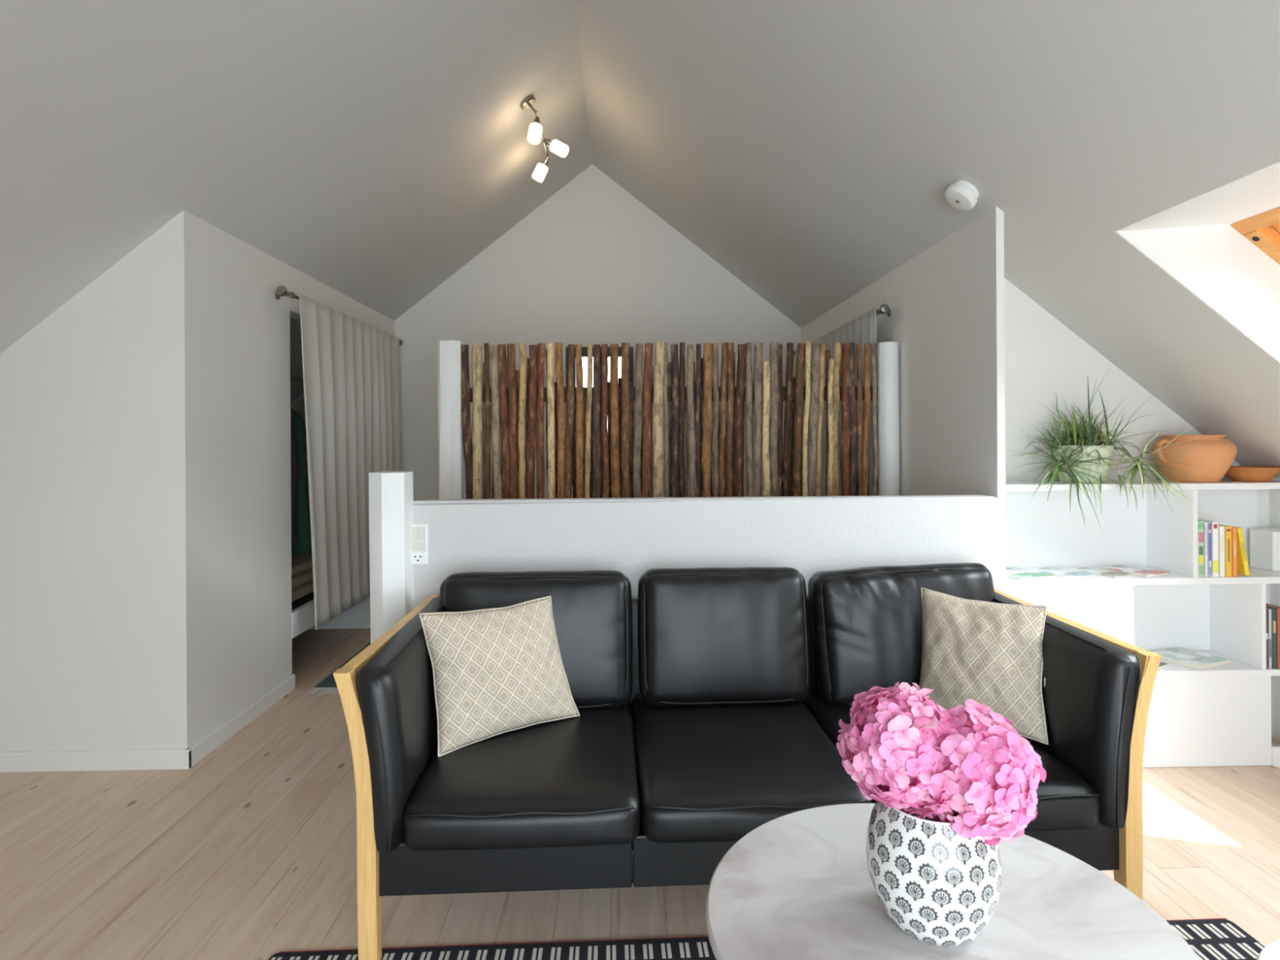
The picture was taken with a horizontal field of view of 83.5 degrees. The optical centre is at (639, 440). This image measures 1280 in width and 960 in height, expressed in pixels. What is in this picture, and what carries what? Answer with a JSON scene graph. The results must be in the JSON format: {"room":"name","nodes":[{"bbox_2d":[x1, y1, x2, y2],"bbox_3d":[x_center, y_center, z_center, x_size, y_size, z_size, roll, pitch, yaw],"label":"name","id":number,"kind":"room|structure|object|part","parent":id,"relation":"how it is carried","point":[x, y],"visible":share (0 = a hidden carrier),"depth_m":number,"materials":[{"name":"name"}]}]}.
{"room":"attic living room","nodes":[
{"label":"attic living room","id":0,"kind":"room"},
{"bbox_2d":[0,209,201,751],"bbox_3d":[-2.524,0.192,2.908,1.400,2.286,0.097,0,0,-1],"label":"wall","id":1,"kind":"structure","parent":0,"point":[100,597],"depth_m":2.87,"materials":[{"name":"paint"}]},
{"bbox_2d":[0,748,191,772],"bbox_3d":[-2.458,1.277,2.853,1.316,0.076,0.016,0,0,-1],"label":"baseboard","id":2,"kind":"structure","parent":1,"relation":"attached to","point":[154,758],"depth_m":2.85,"materials":[{"name":"white paint"}]},
{"bbox_2d":[0,0,591,403],"bbox_3d":[-1.745,-1.004,2.151,2.933,2.382,6.990,0,0,-1],"label":"ceiling","id":3,"kind":"structure","parent":0,"point":[372,149],"depth_m":2.84,"materials":[{"name":"paint"}]},
{"bbox_2d":[520,94,568,182],"bbox_3d":[-0.554,-1.790,4.290,0.252,0.298,0.600,0,0,-1],"label":"ceiling lamp","id":4,"kind":"object","parent":3,"relation":"attached to","point":[535,132],"visible":1,"depth_m":4.28,"materials":[{"name":"glass"}]},
{"bbox_3d":[-0.604,-1.868,4.036,0.052,0.060,0.016,0,0,-1],"label":"arm","id":5,"kind":"part","parent":4,"relation":"part of","materials":[{"name":"metal"}]},
{"bbox_3d":[-0.592,-1.731,4.042,0.080,0.112,0.095,0,0,-1],"label":"lamp shade","id":6,"kind":"part","parent":4,"relation":"part of","materials":[{"name":"white glass"}]},
{"bbox_3d":[-0.633,-1.698,4.548,0.102,0.114,0.080,0,0,-1],"label":"lamp shade","id":7,"kind":"part","parent":4,"relation":"part of","materials":[{"name":"white glass"}]},
{"bbox_3d":[-0.486,-1.758,4.315,0.115,0.104,0.074,0,0,7],"label":"lamp shade","id":8,"kind":"part","parent":4,"relation":"part of","materials":[{"name":"white glass"}]},
{"bbox_2d":[198,217,394,737],"bbox_3d":[-1.909,0.188,4.283,0.100,2.286,2.620,0,0,-1],"label":"wall","id":9,"kind":"structure","parent":0,"point":[245,360],"depth_m":3.33,"materials":[{"name":"paint"}]},
{"bbox_2d":[185,674,295,768],"bbox_3d":[-1.820,1.273,3.329,0.016,0.076,0.932,0,0,-1],"label":"baseboard","id":10,"kind":"structure","parent":9,"relation":"attached to","point":[216,737],"depth_m":3.24,"materials":[{"name":"white paint"}]},
{"bbox_2d":[291,591,314,610],"bbox_3d":[-2.518,0.938,4.412,1.260,0.035,1.950,0,0,-1],"label":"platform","id":11,"kind":"object","parent":9,"relation":"attached to","point":[310,597],"visible":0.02,"depth_m":4.09,"materials":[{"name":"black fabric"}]},
{"bbox_2d":[291,551,313,601],"bbox_3d":[-2.206,0.813,4.295,0.519,0.225,0.619,0,0,-1],"label":"folded blanket","id":12,"kind":"object","parent":11,"relation":"on","point":[302,578],"visible":0.19,"depth_m":4.18,"materials":[{"name":"beige fabric"}]},
{"bbox_2d":[291,599,315,638],"bbox_3d":[-1.870,0.981,4.394,0.034,0.136,1.200,0,0,-1],"label":"trim","id":13,"kind":"structure","parent":9,"relation":"attached to","point":[303,618],"depth_m":3.92,"materials":[{"name":"white paint"}]},
{"bbox_2d":[275,285,402,346],"bbox_3d":[-1.819,-0.741,4.483,0.101,0.052,1.909,0,0,-1],"label":"curtain rod","id":14,"kind":"object","parent":9,"relation":"attached to","point":[282,291],"visible":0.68,"depth_m":3.62,"materials":[{"name":"metal"}]},
{"bbox_3d":[-1.795,-0.741,4.483,0.018,0.018,1.805,0,0,-1],"label":"rod","id":15,"kind":"part","parent":14,"relation":"part of","materials":[{"name":"metal"}]},
{"bbox_2d":[298,293,399,630],"bbox_3d":[-1.761,0.130,4.515,0.047,1.774,1.675,0,0,-1],"label":"curtain","id":16,"kind":"object","parent":14,"relation":"hanging from","point":[351,366],"visible":0.79,"depth_m":4.23,"materials":[{"name":"grey fabric"}]},
{"bbox_2d":[290,164,800,551],"bbox_3d":[-0.272,-0.431,5.645,6.050,3.505,0.120,0,0,-1],"label":"wall","id":17,"kind":"structure","parent":0,"point":[592,263],"depth_m":5.58,"materials":[{"name":"paint"}]},
{"bbox_2d":[290,376,303,382],"bbox_3d":[-2.166,-0.387,4.421,0.024,0.023,2.050,0,0,-1],"label":"rail","id":18,"kind":"object","parent":17,"relation":"attached to","point":[295,379],"visible":0.02,"depth_m":4.52,"materials":[{"name":"metal"}]},
{"bbox_2d":[290,416,298,542],"bbox_3d":[-2.152,0.091,3.966,0.520,0.944,0.100,0,0,-1],"label":"garment","id":19,"kind":"object","parent":18,"relation":"hanging from","point":[294,466],"visible":0.06,"depth_m":3.96,"materials":[{"name":"fabric"}]},
{"bbox_2d":[290,407,310,555],"bbox_3d":[-2.155,0.136,4.106,0.520,1.034,0.104,0,0,-1],"label":"garment","id":20,"kind":"object","parent":18,"relation":"hanging from","point":[302,547],"visible":0.2,"depth_m":4.09,"materials":[{"name":"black fabric"}]},
{"bbox_2d":[308,596,370,629],"bbox_3d":[-2.128,1.170,5.267,2.100,0.285,0.540,0,0,-1],"label":"trim","id":21,"kind":"structure","parent":17,"relation":"attached to","point":[358,616],"depth_m":5.00,"materials":[{"name":"white paint"}]},
{"bbox_2d":[565,346,633,417],"bbox_3d":[-0.312,-0.188,5.602,0.525,1.080,0.060,0,0,-1],"label":"window","id":22,"kind":"structure","parent":17,"relation":"in","point":[584,349],"depth_m":5.57,"materials":[{"name":"clear glass"}]},
{"bbox_3d":[-0.537,-0.187,5.596,0.075,1.080,0.060,0,0,-1],"label":"frame","id":23,"kind":"part","parent":22,"relation":"part of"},
{"bbox_3d":[-0.315,-0.691,5.602,0.375,0.075,0.060,0,0,-1],"label":"frame","id":24,"kind":"part","parent":22,"relation":"part of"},
{"bbox_3d":[-0.087,-0.190,5.608,0.075,1.080,0.060,0,0,-1],"label":"frame","id":25,"kind":"part","parent":22,"relation":"part of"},
{"bbox_2d":[0,628,1279,959],"bbox_3d":[-0.173,1.331,2.191,6.050,0.060,6.990,0,0,-1],"label":"floor","id":26,"kind":"structure","parent":0,"point":[247,851],"depth_m":2.22,"materials":[{"name":"brown wood"}]},
{"bbox_2d":[306,642,370,694],"bbox_3d":[-1.387,1.302,4.333,0.708,0.011,1.266,0,0,-1],"label":"runner rug","id":27,"kind":"object","parent":26,"relation":"on","point":[328,684],"visible":0.21,"depth_m":3.80,"materials":[{"name":"grey fabric"}]},
{"bbox_2d":[368,471,413,644],"bbox_3d":[-0.881,0.709,2.554,0.140,1.193,0.153,0,0,-1],"label":"newel post","id":28,"kind":"object","parent":26,"relation":"on","point":[390,492],"visible":0.48,"depth_m":2.50,"materials":[{"name":"white paint"}]},
{"bbox_2d":[437,340,899,499],"bbox_3d":[0.153,0.401,3.618,2.320,1.797,0.157,0,0,-1],"label":"screen","id":29,"kind":"object","parent":26,"relation":"on","point":[589,460],"visible":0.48,"depth_m":3.59,"materials":[{"name":"brown wood"}]},
{"bbox_3d":[-0.944,0.407,3.576,0.125,1.797,0.127,0,0,-1],"label":"post","id":30,"kind":"part","parent":29,"relation":"part of","materials":[{"name":"white paint"}]},
{"bbox_3d":[0.161,-0.236,3.641,2.110,0.072,0.028,0,0,-1],"label":"rail","id":31,"kind":"part","parent":29,"relation":"part of","materials":[{"name":"brown wood"}]},
{"bbox_3d":[1.261,0.399,3.633,0.104,1.786,0.104,0,0,-1],"label":"post","id":32,"kind":"part","parent":29,"relation":"part of","materials":[{"name":"white paint"}]},
{"bbox_2d":[333,562,1161,959],"bbox_3d":[0.283,0.867,2.180,2.104,0.874,0.806,0,0,-3],"label":"sofa","id":33,"kind":"object","parent":26,"relation":"on","point":[711,703],"visible":0.75,"depth_m":1.96,"materials":[{"name":"black leather"}]},
{"bbox_3d":[-0.699,0.933,1.777,0.102,0.727,0.047,0,0,-3],"label":"leg","id":34,"kind":"part","parent":33,"relation":"part of","materials":[{"name":"brown wood"}]},
{"bbox_3d":[-0.719,0.579,2.154,0.041,0.080,0.716,0,0,2],"label":"arm rail","id":35,"kind":"part","parent":33,"relation":"part of","materials":[{"name":"brown wood"}]},
{"bbox_2d":[418,595,579,756],"bbox_3d":[-0.412,0.695,2.178,0.487,0.389,0.154,0,0,-32],"label":"throw pillow","id":36,"kind":"object","parent":33,"relation":"on","point":[496,671],"visible":1,"depth_m":2.11,"materials":[{"name":"beige fabric"}]},
{"bbox_3d":[-0.340,1.067,1.804,0.638,0.130,0.016,0,0,-3],"label":"panel","id":37,"kind":"part","parent":33,"relation":"part of","materials":[{"name":"black leather"}]},
{"bbox_2d":[403,701,639,850],"bbox_3d":[-0.311,0.950,2.137,0.596,0.146,0.773,0,0,-3],"label":"seat cushion","id":38,"kind":"object","parent":33,"relation":"on","point":[571,784],"depth_m":1.83,"materials":[{"name":"black leather"}]},
{"bbox_2d":[439,569,632,709],"bbox_3d":[-0.348,0.668,2.414,0.646,0.456,0.248,0,0,-3],"label":"cushion","id":39,"kind":"object","parent":33,"relation":"on","point":[593,610],"depth_m":2.33,"materials":[{"name":"black leather"}]},
{"bbox_3d":[0.301,1.063,1.834,0.638,0.130,0.016,0,0,-3],"label":"panel","id":40,"kind":"part","parent":33,"relation":"part of","materials":[{"name":"black leather"}]},
{"bbox_3d":[0.265,0.848,2.557,1.924,0.570,0.050,0,0,-3],"label":"panel","id":41,"kind":"part","parent":33,"relation":"part of","materials":[{"name":"black leather"}]},
{"bbox_2d":[637,567,809,706],"bbox_3d":[0.281,0.661,2.444,0.578,0.456,0.248,0,0,-3],"label":"cushion","id":42,"kind":"object","parent":33,"relation":"on","point":[707,636],"depth_m":2.34,"materials":[{"name":"black leather"}]},
{"bbox_2d":[631,694,871,843],"bbox_3d":[0.284,0.947,2.165,0.596,0.147,0.773,0,0,-3],"label":"seat cushion","id":43,"kind":"object","parent":33,"relation":"on","point":[703,772],"depth_m":1.94,"materials":[{"name":"black leather"}]},
{"bbox_2d":[808,562,994,705],"bbox_3d":[0.913,0.664,2.474,0.643,0.477,0.249,0,0,-3],"label":"cushion","id":44,"kind":"object","parent":33,"relation":"on","point":[865,624],"depth_m":2.38,"materials":[{"name":"black leather"}]},
{"bbox_2d":[802,691,1099,831],"bbox_3d":[0.880,0.942,2.193,0.596,0.149,0.774,0,0,-3],"label":"seat cushion","id":45,"kind":"object","parent":33,"relation":"on","point":[1068,797],"depth_m":1.87,"materials":[{"name":"black leather"}]},
{"bbox_2d":[919,587,1048,744],"bbox_3d":[1.044,0.678,2.204,0.378,0.387,0.158,0,0,36],"label":"throw pillow","id":46,"kind":"object","parent":33,"relation":"on","point":[988,653],"visible":0.87,"depth_m":2.15,"materials":[{"name":"beige fabric"}]},
{"bbox_3d":[1.280,0.567,2.249,0.041,0.080,0.716,0,0,-7],"label":"arm rail","id":47,"kind":"part","parent":33,"relation":"part of","materials":[{"name":"brown wood"}]},
{"bbox_3d":[0.942,1.059,1.865,0.638,0.130,0.016,0,0,-3],"label":"panel","id":48,"kind":"part","parent":33,"relation":"part of","materials":[{"name":"black leather"}]},
{"bbox_3d":[1.300,0.921,1.872,0.102,0.727,0.047,0,0,-3],"label":"leg","id":49,"kind":"part","parent":33,"relation":"part of","materials":[{"name":"brown wood"}]},
{"bbox_2d":[268,918,1265,959],"bbox_3d":[0.362,1.294,0.999,2.510,0.008,1.755,0,0,-2],"label":"area rug","id":50,"kind":"object","parent":26,"relation":"on","point":[1211,939],"visible":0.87,"depth_m":1.82,"materials":[{"name":"black fabric"}]},
{"bbox_2d":[705,803,1199,959],"bbox_3d":[0.519,1.063,1.258,0.804,0.452,0.804,0,0,-1],"label":"coffee table","id":51,"kind":"object","parent":50,"relation":"on","point":[798,886],"visible":0.75,"depth_m":1.29,"materials":[{"name":"white stone"}]},
{"bbox_2d":[866,800,1002,947],"bbox_3d":[0.508,0.730,1.248,0.219,0.214,0.219,0,0,-1],"label":"vase","id":52,"kind":"object","parent":51,"relation":"on","point":[940,886],"visible":0.68,"depth_m":1.16,"materials":[{"name":"ceramic"}]},
{"bbox_2d":[836,681,955,819],"bbox_3d":[0.465,0.603,1.253,0.226,0.348,0.214,0,0,-1],"label":"hydrangea","id":53,"kind":"object","parent":52,"relation":"in","point":[886,748],"visible":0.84,"depth_m":1.20,"materials":[{"name":"pink plant"}]},
{"bbox_2d":[921,698,1046,845],"bbox_3d":[0.561,0.614,1.219,0.218,0.328,0.215,0,0,-1],"label":"hydrangea","id":54,"kind":"object","parent":52,"relation":"in","point":[991,784],"visible":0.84,"depth_m":1.15,"materials":[{"name":"pink plant"}]},
{"bbox_2d":[1256,940,1279,959],"bbox_3d":[1.190,1.089,1.119,0.348,0.392,0.348,0,0,-1],"label":"side table","id":55,"kind":"object","parent":50,"relation":"on","point":[1272,951],"visible":1,"depth_m":1.25,"materials":[{"name":"grey paint"}]},
{"bbox_2d":[1005,479,1279,768],"bbox_3d":[2.053,0.729,2.953,1.343,1.118,0.267,0,0,-1],"label":"bookcase","id":56,"kind":"object","parent":26,"relation":"on","point":[1218,716],"visible":0.42,"depth_m":2.97,"materials":[{"name":"white laminate"}]},
{"bbox_2d":[1005,567,1053,579],"bbox_3d":[1.539,0.541,2.925,0.170,0.007,0.200,0,0,-16],"label":"magazine","id":57,"kind":"object","parent":56,"relation":"on","point":[1017,573],"visible":0.71,"depth_m":2.88,"materials":[{"name":"white paper"}]},
{"bbox_2d":[1031,566,1095,578],"bbox_3d":[1.729,0.540,2.935,0.150,0.005,0.190,0,0,-33],"label":"magazine","id":58,"kind":"object","parent":56,"relation":"on","point":[1051,571],"visible":0.93,"depth_m":2.92,"materials":[{"name":"white paper"}]},
{"bbox_2d":[1071,567,1130,577],"bbox_3d":[1.884,0.540,2.941,0.130,0.004,0.180,0,0,-30],"label":"magazine","id":59,"kind":"object","parent":56,"relation":"on","point":[1101,572],"visible":1,"depth_m":2.92,"materials":[{"name":"white paper"}]},
{"bbox_2d":[1006,371,1208,529],"bbox_3d":[1.807,0.028,2.831,0.761,0.634,0.478,0,0,-1],"label":"potted plant","id":60,"kind":"object","parent":56,"relation":"on","point":[1077,460],"visible":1,"depth_m":2.85,"materials":[{"name":"green plant"}]},
{"bbox_3d":[1.821,0.095,2.947,0.212,0.152,0.212,0,0,-1],"label":"pot","id":61,"kind":"part","parent":60,"relation":"part of","materials":[{"name":"green ceramic"}]},
{"bbox_3d":[2.031,0.551,3.080,1.259,0.713,0.012,0,0,-1],"label":"panel","id":62,"kind":"part","parent":56,"relation":"part of","materials":[{"name":"white laminate"}]},
{"bbox_2d":[1098,564,1169,577],"bbox_3d":[2.034,0.537,2.953,0.150,0.009,0.190,0,0,-23],"label":"magazine","id":63,"kind":"object","parent":56,"relation":"on","point":[1134,571],"visible":1,"depth_m":2.93,"materials":[{"name":"white paper"}]},
{"bbox_3d":[2.064,0.555,2.948,1.319,0.027,0.253,0,0,-1],"label":"shelf","id":64,"kind":"part","parent":56,"relation":"part of","materials":[{"name":"white laminate"}]},
{"bbox_2d":[1158,662,1168,668],"bbox_3d":[2.016,0.903,2.932,0.140,0.009,0.190,0,0,-30],"label":"magazine","id":65,"kind":"object","parent":56,"relation":"on","point":[1162,664],"visible":0.21,"depth_m":2.87,"materials":[{"name":"white paper"}]},
{"bbox_2d":[1153,647,1230,670],"bbox_3d":[2.266,0.897,2.959,0.200,0.017,0.190,0,0,-21],"label":"magazine","id":66,"kind":"object","parent":56,"relation":"on","point":[1195,660],"visible":0.86,"depth_m":2.93,"materials":[{"name":"white paper"}]},
{"bbox_2d":[1151,435,1237,482],"bbox_3d":[2.271,0.073,2.944,0.278,0.190,0.278,0,0,44],"label":"clay pot","id":67,"kind":"object","parent":56,"relation":"on","point":[1216,454],"visible":0.95,"depth_m":2.85,"materials":[{"name":"ceramic"}]},
{"bbox_3d":[2.133,0.044,2.924,0.057,0.099,0.022,0,0,-8],"label":"handle","id":68,"kind":"part","parent":67,"relation":"part of","materials":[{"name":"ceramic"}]},
{"bbox_2d":[1198,520,1204,577],"bbox_3d":[2.215,0.429,2.908,0.026,0.222,0.151,0,0,-1],"label":"book","id":69,"kind":"object","parent":56,"relation":"on","point":[1201,523],"visible":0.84,"depth_m":2.83,"materials":[{"name":"green paper"}]},
{"bbox_2d":[1198,532,1203,542],"bbox_3d":[2.216,0.383,2.833,0.018,0.040,0.001,0,0,-1],"label":"print","id":70,"kind":"object","parent":69,"relation":"on","point":[1200,534],"depth_m":2.83},
{"bbox_2d":[1199,565,1203,574],"bbox_3d":[2.217,0.512,2.833,0.016,0.033,0.001,0,0,-1],"label":"print","id":71,"kind":"object","parent":69,"relation":"attached to","point":[1201,567],"depth_m":2.83},
{"bbox_2d":[1198,555,1204,562],"bbox_3d":[2.217,0.469,2.833,0.021,0.027,0.001,0,0,-1],"label":"print","id":72,"kind":"object","parent":69,"relation":"on","point":[1201,558],"depth_m":2.83},
{"bbox_2d":[1199,546,1203,555],"bbox_3d":[2.216,0.435,2.833,0.016,0.033,0.001,0,0,-1],"label":"print","id":73,"kind":"object","parent":69,"relation":"on","point":[1201,548],"depth_m":2.83},
{"bbox_2d":[1198,522,1204,528],"bbox_3d":[2.216,0.337,2.833,0.021,0.024,0.001,0,0,-1],"label":"print","id":74,"kind":"object","parent":69,"relation":"on","point":[1201,525],"depth_m":2.83},
{"bbox_2d":[1199,520,1212,577],"bbox_3d":[2.250,0.431,2.909,0.015,0.218,0.151,0,0,-1],"label":"book","id":75,"kind":"object","parent":56,"relation":"on","point":[1209,523],"visible":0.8,"depth_m":2.83,"materials":[{"name":"paper"}]},
{"bbox_2d":[1208,533,1211,560],"bbox_3d":[2.252,0.420,2.834,0.009,0.109,0.001,0,0,-1],"label":"print","id":76,"kind":"object","parent":75,"relation":"on","point":[1210,534],"depth_m":2.83},
{"bbox_2d":[1204,521,1208,577],"bbox_3d":[2.235,0.431,2.909,0.013,0.218,0.151,0,0,-1],"label":"book","id":77,"kind":"object","parent":56,"relation":"on","point":[1206,535],"visible":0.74,"depth_m":2.83,"materials":[{"name":"white paper"}]},
{"bbox_2d":[1205,527,1207,555],"bbox_3d":[2.237,0.398,2.834,0.005,0.109,0.001,0,0,-1],"label":"print","id":78,"kind":"object","parent":77,"relation":"attached to","point":[1206,527],"depth_m":2.83},
{"bbox_2d":[1198,519,1218,577],"bbox_3d":[2.273,0.431,2.910,0.027,0.218,0.151,0,0,-1],"label":"book","id":79,"kind":"object","parent":56,"relation":"on","point":[1215,525],"visible":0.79,"depth_m":2.83,"materials":[{"name":"white paper"}]},
{"bbox_2d":[1213,560,1218,573],"bbox_3d":[2.275,0.498,2.835,0.022,0.048,0.001,0,0,-1],"label":"print","id":80,"kind":"object","parent":79,"relation":"attached to","point":[1215,563],"depth_m":2.83},
{"bbox_3d":[2.066,0.921,2.948,1.319,0.026,0.253,0,0,-1],"label":"shelf","id":81,"kind":"part","parent":56,"relation":"part of","materials":[{"name":"white laminate"}]},
{"bbox_2d":[1218,525,1225,577],"bbox_3d":[2.299,0.440,2.910,0.024,0.200,0.151,0,0,-1],"label":"book","id":82,"kind":"object","parent":56,"relation":"on","point":[1221,529],"visible":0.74,"depth_m":2.83,"materials":[{"name":"white paper"}]},
{"bbox_2d":[1221,536,1223,551],"bbox_3d":[2.301,0.410,2.836,0.010,0.060,0.001,0,0,-1],"label":"print","id":83,"kind":"object","parent":82,"relation":"attached to","point":[1222,537],"depth_m":2.83},
{"bbox_2d":[1218,524,1231,577],"bbox_3d":[2.326,0.440,2.911,0.027,0.200,0.151,0,0,-1],"label":"book","id":84,"kind":"object","parent":56,"relation":"on","point":[1228,528],"visible":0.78,"depth_m":2.84,"materials":[{"name":"paper"}]},
{"bbox_2d":[1227,538,1229,561],"bbox_3d":[2.328,0.434,2.836,0.005,0.090,0.001,0,0,-1],"label":"print","id":85,"kind":"object","parent":84,"relation":"attached to","point":[1228,539],"depth_m":2.84},
{"bbox_2d":[1231,526,1237,577],"bbox_3d":[2.351,0.441,2.912,0.020,0.196,0.151,0,0,-1],"label":"book","id":86,"kind":"object","parent":56,"relation":"on","point":[1234,530],"visible":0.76,"depth_m":2.84,"materials":[{"name":"orange paper"}]},
{"bbox_2d":[1233,542,1235,556],"bbox_3d":[2.353,0.432,2.837,0.008,0.059,0.001,0,0,-1],"label":"print","id":87,"kind":"object","parent":86,"relation":"attached to","point":[1234,543],"depth_m":2.84},
{"bbox_2d":[1234,526,1249,575],"bbox_3d":[2.386,0.440,2.913,0.051,0.191,0.151,0,0,-1],"label":"book","id":88,"kind":"object","parent":56,"relation":"on","point":[1242,563],"visible":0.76,"depth_m":2.84,"materials":[{"name":"yellow paper"}]},
{"bbox_2d":[1240,542,1246,561],"bbox_3d":[2.388,0.440,2.838,0.008,0.076,0.001,-10,0,-1],"label":"print","id":89,"kind":"object","parent":88,"relation":"attached to","point":[1243,553],"depth_m":2.84},
{"bbox_2d":[1225,466,1279,481],"bbox_3d":[2.509,0.137,2.950,0.208,0.058,0.208,0,0,-1],"label":"clay bowl","id":90,"kind":"object","parent":56,"relation":"on","point":[1240,473],"visible":0.85,"depth_m":2.89,"materials":[{"name":"ceramic"}]},
{"bbox_2d":[1249,528,1279,571],"bbox_3d":[2.655,0.456,3.004,0.113,0.163,0.110,0,0,-1],"label":"storage box","id":91,"kind":"object","parent":56,"relation":"on","point":[1264,543],"visible":1,"depth_m":2.98,"materials":[{"name":"white cardboard"}]},
{"bbox_2d":[1266,608,1268,669],"bbox_3d":[2.481,0.787,2.915,0.012,0.235,0.151,0,0,-1],"label":"book","id":92,"kind":"object","parent":56,"relation":"on","point":[1267,611],"visible":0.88,"depth_m":2.84,"materials":[{"name":"paper"}]},
{"bbox_2d":[1266,608,1271,669],"bbox_3d":[2.494,0.787,2.915,0.012,0.236,0.151,0,0,-1],"label":"book","id":93,"kind":"object","parent":56,"relation":"on","point":[1269,610],"visible":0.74,"depth_m":2.84,"materials":[{"name":"white paper"}]},
{"bbox_2d":[1269,639,1271,657],"bbox_3d":[2.496,0.822,2.841,0.007,0.071,0.001,0,0,-1],"label":"print","id":94,"kind":"object","parent":93,"relation":"attached to","point":[1269,639],"depth_m":2.84},
{"bbox_2d":[1266,606,1276,668],"bbox_3d":[2.511,0.785,2.916,0.020,0.238,0.151,0,0,-1],"label":"book","id":95,"kind":"object","parent":56,"relation":"on","point":[1273,610],"visible":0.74,"depth_m":2.84,"materials":[{"name":"green paper"}]},
{"bbox_2d":[1272,621,1275,632],"bbox_3d":[2.513,0.738,2.841,0.012,0.048,0.001,0,0,-1],"label":"print","id":96,"kind":"object","parent":95,"relation":"attached to","point":[1273,622],"depth_m":2.84},
{"bbox_2d":[1266,604,1279,668],"bbox_3d":[2.534,0.784,2.917,0.024,0.240,0.150,0,0,-1],"label":"book","id":97,"kind":"object","parent":56,"relation":"on","point":[1277,608],"visible":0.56,"depth_m":2.84,"materials":[{"name":"red paper"}]},
{"bbox_2d":[412,494,1002,608],"bbox_3d":[0.235,0.761,2.657,2.196,1.096,0.100,0,0,-1],"label":"wall","id":98,"kind":"structure","parent":0,"point":[632,537],"depth_m":2.61,"materials":[{"name":"paint"}]},
{"bbox_2d":[411,524,427,564],"bbox_3d":[-0.796,0.374,2.575,0.067,0.146,0.014,0,0,-1],"label":"wall socket","id":99,"kind":"object","parent":98,"relation":"attached to","point":[419,531],"visible":0.98,"depth_m":2.57,"materials":[{"name":"white plastic"}]},
{"bbox_2d":[411,552,426,563],"bbox_3d":[-0.795,0.421,2.571,0.056,0.040,0.004,0,0,-1],"label":"outlet","id":100,"kind":"object","parent":99,"relation":"attached to","point":[416,557],"depth_m":2.57,"materials":[{"name":"white plastic"}]},
{"bbox_2d":[800,205,1005,593],"bbox_3d":[1.321,0.200,4.185,0.030,2.224,2.980,0,0,-1],"label":"wall","id":101,"kind":"structure","parent":0,"point":[945,303],"depth_m":3.07,"materials":[{"name":"paint"}]},
{"bbox_2d":[793,303,890,355],"bbox_3d":[1.243,-0.672,4.578,0.094,0.052,1.874,0,0,-1],"label":"curtain rod","id":102,"kind":"object","parent":101,"relation":"attached to","point":[884,308],"visible":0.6,"depth_m":3.65,"materials":[{"name":"metal"}]},
{"bbox_2d":[795,308,877,496],"bbox_3d":[1.197,0.131,4.580,0.049,1.636,1.697,0,0,-1],"label":"curtain","id":103,"kind":"object","parent":102,"relation":"hanging from","point":[862,330],"visible":0.11,"depth_m":4.11,"materials":[{"name":"white fabric"}]},
{"bbox_2d":[574,0,1279,480],"bbox_3d":[1.279,-0.961,2.229,3.117,2.503,6.990,0,0,-1],"label":"ceiling","id":104,"kind":"structure","parent":0,"point":[812,150],"depth_m":2.66,"materials":[{"name":"paint"}]},
{"bbox_2d":[944,180,978,210],"bbox_3d":[1.226,-0.933,2.732,0.116,0.106,0.124,0,0,-1],"label":"smoke detector","id":105,"kind":"object","parent":104,"relation":"attached to","point":[962,195],"visible":1,"depth_m":2.70,"materials":[{"name":"white plastic"}]},
{"bbox_2d":[1108,161,1279,361],"bbox_3d":[2.254,-0.406,1.858,1.311,0.779,1.160,0,0,-1],"label":"window","id":106,"kind":"structure","parent":104,"relation":"attached to","point":[1222,243],"depth_m":2.40,"materials":[{"name":"white paint"}]},
{"bbox_3d":[2.037,-0.742,1.853,0.099,0.105,1.100,0,0,-1],"label":"frame","id":107,"kind":"part","parent":106,"relation":"part of","materials":[{"name":"brown wood"}]},
{"bbox_3d":[2.436,-0.421,2.386,0.833,0.684,0.055,0,0,-1],"label":"frame","id":108,"kind":"part","parent":106,"relation":"part of","materials":[{"name":"brown wood"}]},
{"bbox_3d":[2.098,-0.713,1.854,0.078,0.077,0.974,0,0,-1],"label":"sash","id":109,"kind":"part","parent":106,"relation":"part of","materials":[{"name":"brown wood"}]},
{"bbox_2d":[1004,277,1269,652],"bbox_3d":[2.087,0.203,3.132,1.469,2.208,0.085,0,0,-1],"label":"wall","id":110,"kind":"structure","parent":0,"point":[1044,357],"depth_m":3.08,"materials":[{"name":"paint"}]},
{"bbox_2d":[1268,488,1279,741],"bbox_3d":[2.797,0.733,2.267,0.100,1.141,6.990,0,0,-1],"label":"wall","id":111,"kind":"structure","parent":0,"point":[1273,494],"depth_m":3.08,"materials":[{"name":"paint"}]},
{"bbox_2d":[1271,746,1279,767],"bbox_3d":[2.616,1.246,2.835,0.240,0.076,0.016,0,0,-1],"label":"baseboard","id":112,"kind":"structure","parent":111,"relation":"attached to","point":[1275,749],"depth_m":2.82,"materials":[{"name":"white paint"}]}
]}

